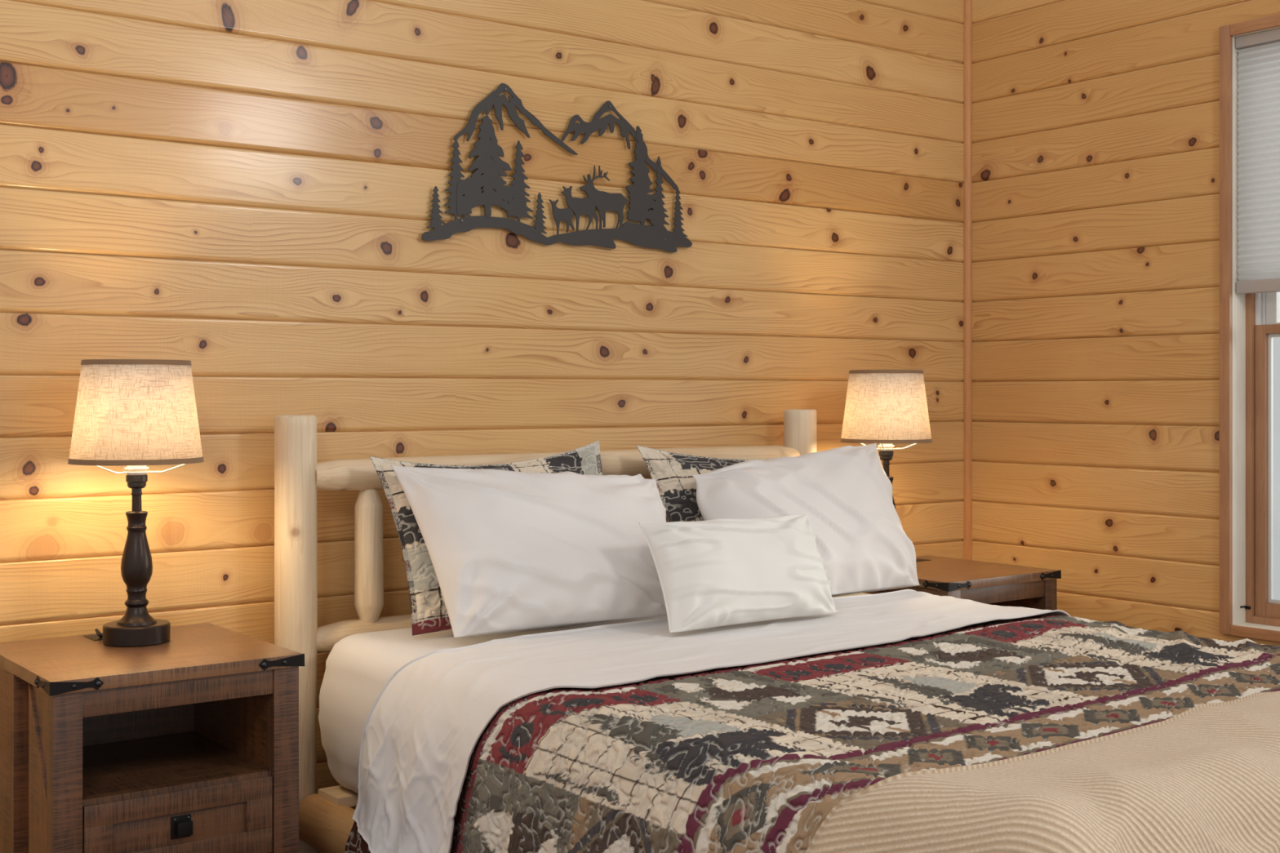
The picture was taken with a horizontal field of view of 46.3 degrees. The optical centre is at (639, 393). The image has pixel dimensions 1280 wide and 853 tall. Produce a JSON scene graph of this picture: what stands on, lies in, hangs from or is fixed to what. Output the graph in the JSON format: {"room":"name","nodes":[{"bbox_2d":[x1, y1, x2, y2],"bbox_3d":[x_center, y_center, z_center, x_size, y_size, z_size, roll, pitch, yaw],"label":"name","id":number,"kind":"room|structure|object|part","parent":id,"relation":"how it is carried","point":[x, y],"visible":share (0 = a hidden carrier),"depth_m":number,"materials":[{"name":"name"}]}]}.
{"room":"cabin bedroom","nodes":[
{"label":"cabin bedroom","id":0,"kind":"room"},
{"bbox_2d":[0,0,964,808],"bbox_3d":[-1.007,-0.400,3.516,5.220,3.100,0.121,0,0,-37],"label":"wall","id":1,"kind":"structure","parent":0,"point":[241,191],"depth_m":3.77,"materials":[{"name":"brown wood"}]},
{"bbox_2d":[421,83,692,252],"bbox_3d":[-0.204,-0.598,4.033,0.874,0.426,0.022,0,0,-37],"label":"metal wall art","id":2,"kind":"object","parent":1,"relation":"attached to","point":[655,236],"visible":1,"depth_m":3.99,"materials":[{"name":"grey metal"}]},
{"bbox_2d":[972,0,1279,646],"bbox_3d":[2.228,-0.400,3.620,0.121,3.100,3.600,0,0,-37],"label":"wall","id":3,"kind":"structure","parent":0,"point":[1095,123],"depth_m":4.61,"materials":[{"name":"brown wood"}]},
{"bbox_2d":[963,0,972,559],"bbox_3d":[1.098,-0.400,5.009,0.020,3.100,0.020,0,0,-37],"label":"trim","id":4,"kind":"structure","parent":3,"relation":"attached to","point":[967,4],"depth_m":5.00,"materials":[{"name":"brown wood"}]},
{"bbox_2d":[1219,13,1279,641],"bbox_3d":[2.140,-0.181,3.738,0.151,1.730,1.429,0,0,-37],"label":"window","id":5,"kind":"structure","parent":3,"relation":"in","point":[1249,323],"depth_m":4.26,"materials":[{"name":"brown wood"}]},
{"bbox_3d":[2.086,-0.181,3.697,0.016,1.730,1.429,0,0,-37],"label":"casing","id":6,"kind":"part","parent":5,"relation":"part of","materials":[{"name":"brown wood"}]},
{"bbox_2d":[1235,27,1279,293],"bbox_3d":[2.116,-0.649,3.722,0.042,0.730,1.357,0,0,-37],"label":"blind","id":7,"kind":"object","parent":5,"relation":"attached to","point":[1259,55],"visible":1,"depth_m":4.20,"materials":[{"name":"white fabric"}]},
{"bbox_3d":[2.116,-0.302,3.721,0.036,0.036,1.355,0,0,-37],"label":"rail","id":8,"kind":"part","parent":7,"relation":"part of","materials":[{"name":"grey plastic"}]},
{"bbox_3d":[2.161,-0.179,3.754,0.037,1.670,1.368,0,0,-37],"label":"frame","id":9,"kind":"part","parent":5,"relation":"part of","materials":[{"name":"brown wood"}]},
{"bbox_3d":[2.166,0.227,3.757,0.024,0.846,1.323,0,0,-37],"label":"sash","id":10,"kind":"part","parent":5,"relation":"part of","materials":[{"name":"brown wood"}]},
{"bbox_3d":[2.187,-0.584,3.773,0.022,0.828,1.289,0,0,-37],"label":"sash","id":11,"kind":"part","parent":5,"relation":"part of","materials":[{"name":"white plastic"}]},
{"bbox_3d":[0.102,1.175,2.023,5.200,0.050,3.600,0,0,-37],"label":"floor","id":12,"kind":"structure","parent":0,"visible":0},
{"bbox_2d":[0,622,304,852],"bbox_3d":[-1.008,0.832,3.013,0.494,0.636,0.511,0,0,-37],"label":"nightstand","id":13,"kind":"object","parent":12,"relation":"on","point":[188,743],"visible":0.98,"depth_m":2.90,"materials":[{"name":"brown wood"}]},
{"bbox_3d":[-1.042,0.845,2.710,0.052,0.611,0.040,0,0,-37],"label":"leg","id":14,"kind":"part","parent":13,"relation":"part of","materials":[{"name":"brown wood"}]},
{"bbox_2d":[83,634,102,640],"bbox_3d":[-1.135,0.515,3.165,0.062,0.002,0.075,0,0,-37],"label":"outlet plate","id":15,"kind":"object","parent":13,"relation":"attached to","point":[86,637],"depth_m":3.14,"materials":[{"name":"black metal"}]},
{"bbox_2d":[67,359,204,647],"bbox_3d":[-1.043,0.223,3.101,0.267,0.584,0.267,0,0,-12],"label":"table lamp","id":16,"kind":"object","parent":13,"relation":"on","point":[135,414],"visible":1,"depth_m":3.02,"materials":[{"name":"beige fabric"}]},
{"bbox_3d":[-1.132,0.503,3.147,0.027,0.023,0.092,0,0,-20],"label":"cord","id":17,"kind":"part","parent":16,"relation":"part of","materials":[{"name":"black rubber"}]},
{"bbox_3d":[-1.043,0.037,3.101,0.265,0.211,0.265,0,0,-37],"label":"lamp shade","id":18,"kind":"part","parent":16,"relation":"part of","materials":[{"name":"fabric"}]},
{"bbox_3d":[-1.043,0.324,3.101,0.063,0.236,0.063,0,0,-37],"label":"stem","id":19,"kind":"part","parent":16,"relation":"part of","materials":[{"name":"brown metal"}]},
{"bbox_2d":[124,465,149,493],"bbox_3d":[-1.043,0.176,3.101,0.054,0.062,0.054,0,0,-37],"label":"socket","id":20,"kind":"object","parent":16,"relation":"attached to","point":[136,477],"depth_m":3.08,"materials":[{"name":"black plastic"}]},
{"bbox_3d":[-1.130,0.815,3.175,0.369,0.551,0.012,0,0,-37],"label":"panel","id":21,"kind":"part","parent":13,"relation":"part of","materials":[{"name":"brown wood"}]},
{"bbox_2d":[82,730,271,805],"bbox_3d":[-0.998,0.749,2.999,0.369,0.018,0.426,0,0,-37],"label":"shelf","id":22,"kind":"object","parent":13,"relation":"attached to","point":[134,767],"depth_m":2.95,"materials":[{"name":"brown wood"}]},
{"bbox_3d":[-0.993,0.824,2.992,0.360,0.148,0.431,0,0,-37],"label":"drawer","id":23,"kind":"part","parent":13,"relation":"part of","materials":[{"name":"brown wood"}]},
{"bbox_3d":[-0.862,0.818,2.818,0.038,0.042,0.021,0,0,-37],"label":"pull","id":24,"kind":"part","parent":13,"relation":"part of","materials":[{"name":"black metal"}]},
{"bbox_3d":[-0.855,0.815,3.133,0.020,0.551,0.412,0,0,-37],"label":"panel","id":25,"kind":"part","parent":13,"relation":"part of","materials":[{"name":"brown wood"}]},
{"bbox_3d":[-0.708,0.845,2.961,0.052,0.611,0.040,0,0,-37],"label":"leg","id":26,"kind":"part","parent":13,"relation":"part of","materials":[{"name":"brown wood"}]},
{"bbox_2d":[274,408,817,852],"bbox_3d":[0.537,0.599,3.034,1.717,1.103,2.398,0,0,-37],"label":"frame","id":27,"kind":"object","parent":12,"relation":"on","point":[326,822],"visible":0.32,"depth_m":3.45,"materials":[{"name":"beige wood"}]},
{"bbox_3d":[-0.798,0.600,3.467,0.099,1.100,0.101,0,0,-37],"label":"headboard post","id":28,"kind":"part","parent":27,"relation":"part of","materials":[{"name":"beige wood"}]},
{"bbox_3d":[-0.107,0.972,2.573,0.116,0.116,2.170,0,0,-37],"label":"rail","id":29,"kind":"part","parent":27,"relation":"part of","materials":[{"name":"beige wood"}]},
{"bbox_3d":[-0.159,0.575,3.940,1.520,0.079,0.079,0,0,-37],"label":"headboard rail","id":30,"kind":"part","parent":27,"relation":"part of","materials":[{"name":"beige wood"}]},
{"bbox_3d":[-0.155,0.191,3.935,1.520,0.081,0.078,0,0,-37],"label":"headboard rail","id":31,"kind":"part","parent":27,"relation":"part of","materials":[{"name":"beige wood"}]},
{"bbox_2d":[318,592,869,793],"bbox_3d":[0.489,0.724,3.089,1.620,0.348,2.073,0,0,-37],"label":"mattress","id":32,"kind":"object","parent":27,"relation":"on","point":[358,666],"visible":0.14,"depth_m":3.29,"materials":[{"name":"white fabric"}]},
{"bbox_2d":[369,440,602,635],"bbox_3d":[-0.307,0.329,3.579,0.656,0.418,0.210,0,0,-37],"label":"quilted sham","id":33,"kind":"object","parent":32,"relation":"on","point":[429,614],"visible":0.23,"depth_m":3.43,"materials":[{"name":"multicoloured fabric"}]},
{"bbox_2d":[391,465,666,637],"bbox_3d":[-0.190,0.346,3.466,0.705,0.364,0.296,0,0,-30],"label":"bed pillow","id":34,"kind":"object","parent":32,"relation":"on","point":[508,551],"visible":0.9,"depth_m":3.37,"materials":[{"name":"white fabric"}]},
{"bbox_2d":[635,444,771,522],"bbox_3d":[0.328,0.336,4.059,0.709,0.404,0.205,0,0,-37],"label":"quilted sham","id":35,"kind":"object","parent":32,"relation":"on","point":[672,472],"visible":0.23,"depth_m":3.92,"materials":[{"name":"multicoloured fabric"}]},
{"bbox_2d":[351,589,1071,852],"bbox_3d":[0.242,0.759,3.344,1.696,0.480,0.636,0,0,-37],"label":"sheet","id":36,"kind":"object","parent":32,"relation":"on","point":[421,733],"visible":0.96,"depth_m":3.02,"materials":[{"name":"white fabric"}]},
{"bbox_2d":[639,512,837,632],"bbox_3d":[0.248,0.404,3.443,0.527,0.231,0.176,0,0,-37],"label":"lumbar cushion","id":37,"kind":"object","parent":36,"relation":"on","point":[713,573],"visible":1,"depth_m":3.37,"materials":[{"name":"white fabric"}]},
{"bbox_2d":[691,443,919,595],"bbox_3d":[0.464,0.334,3.955,0.680,0.389,0.274,0,0,-37],"label":"bed pillow","id":38,"kind":"object","parent":32,"relation":"on","point":[861,540],"visible":0.73,"depth_m":3.92,"materials":[{"name":"white fabric"}]},
{"bbox_2d":[344,614,1279,852],"bbox_3d":[0.516,0.793,3.005,1.704,0.546,1.599,0,0,-37],"label":"quilt","id":39,"kind":"object","parent":32,"relation":"on","point":[750,758],"visible":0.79,"depth_m":2.57,"materials":[{"name":"multicoloured fabric"}]},
{"bbox_2d":[805,690,1279,852],"bbox_3d":[1.015,0.813,2.333,1.746,0.657,0.509,0,0,-37],"label":"blanket","id":40,"kind":"object","parent":32,"relation":"on","point":[1204,778],"visible":1,"depth_m":1.98,"materials":[{"name":"beige fabric"}]},
{"bbox_3d":[0.474,0.599,4.422,0.101,1.103,0.099,0,0,-37],"label":"headboard post","id":41,"kind":"part","parent":27,"relation":"part of","materials":[{"name":"beige wood"}]},
{"bbox_2d":[864,555,1061,610],"bbox_3d":[0.882,0.832,4.415,0.494,0.636,0.511,0,0,-37],"label":"nightstand","id":42,"kind":"object","parent":12,"relation":"on","point":[983,582],"visible":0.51,"depth_m":4.28,"materials":[{"name":"brown wood"}]},
{"bbox_2d":[840,369,932,510],"bbox_3d":[0.725,0.223,4.404,0.267,0.584,0.267,0,0,-12],"label":"table lamp","id":43,"kind":"object","parent":42,"relation":"on","point":[886,408],"visible":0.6,"depth_m":4.30,"materials":[{"name":"beige fabric"}]},
{"bbox_2d":[876,444,895,463],"bbox_3d":[0.725,0.176,4.404,0.054,0.062,0.054,0,0,-37],"label":"socket","id":44,"kind":"object","parent":43,"relation":"attached to","point":[886,455],"depth_m":4.39,"materials":[{"name":"black plastic"}]},
{"bbox_3d":[0.725,0.037,4.404,0.265,0.211,0.265,0,0,-37],"label":"lamp shade","id":45,"kind":"part","parent":43,"relation":"part of","materials":[{"name":"fabric"}]},
{"bbox_3d":[0.725,0.324,4.404,0.063,0.236,0.063,0,0,-37],"label":"stem","id":46,"kind":"part","parent":43,"relation":"part of","materials":[{"name":"brown metal"}]},
{"bbox_3d":[0.725,0.815,4.301,0.020,0.551,0.412,0,0,-37],"label":"panel","id":47,"kind":"part","parent":42,"relation":"part of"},
{"bbox_2d":[915,558,929,561],"bbox_3d":[0.843,0.515,4.635,0.072,0.002,0.092,0,0,-37],"label":"outlet plate","id":48,"kind":"object","parent":42,"relation":"attached to","point":[917,559],"depth_m":4.61,"materials":[{"name":"black metal"}]},
{"bbox_3d":[0.849,0.845,4.112,0.052,0.611,0.040,0,0,-37],"label":"leg","id":49,"kind":"part","parent":42,"relation":"part of","materials":[{"name":"brown wood"}]},
{"bbox_3d":[1.036,0.815,4.535,0.020,0.551,0.412,0,0,-37],"label":"panel","id":50,"kind":"part","parent":42,"relation":"part of","materials":[{"name":"brown wood"}]},
{"bbox_3d":[1.183,0.845,4.363,0.052,0.611,0.040,0,0,-37],"label":"leg","id":51,"kind":"part","parent":42,"relation":"part of","materials":[{"name":"brown wood"}]}
]}

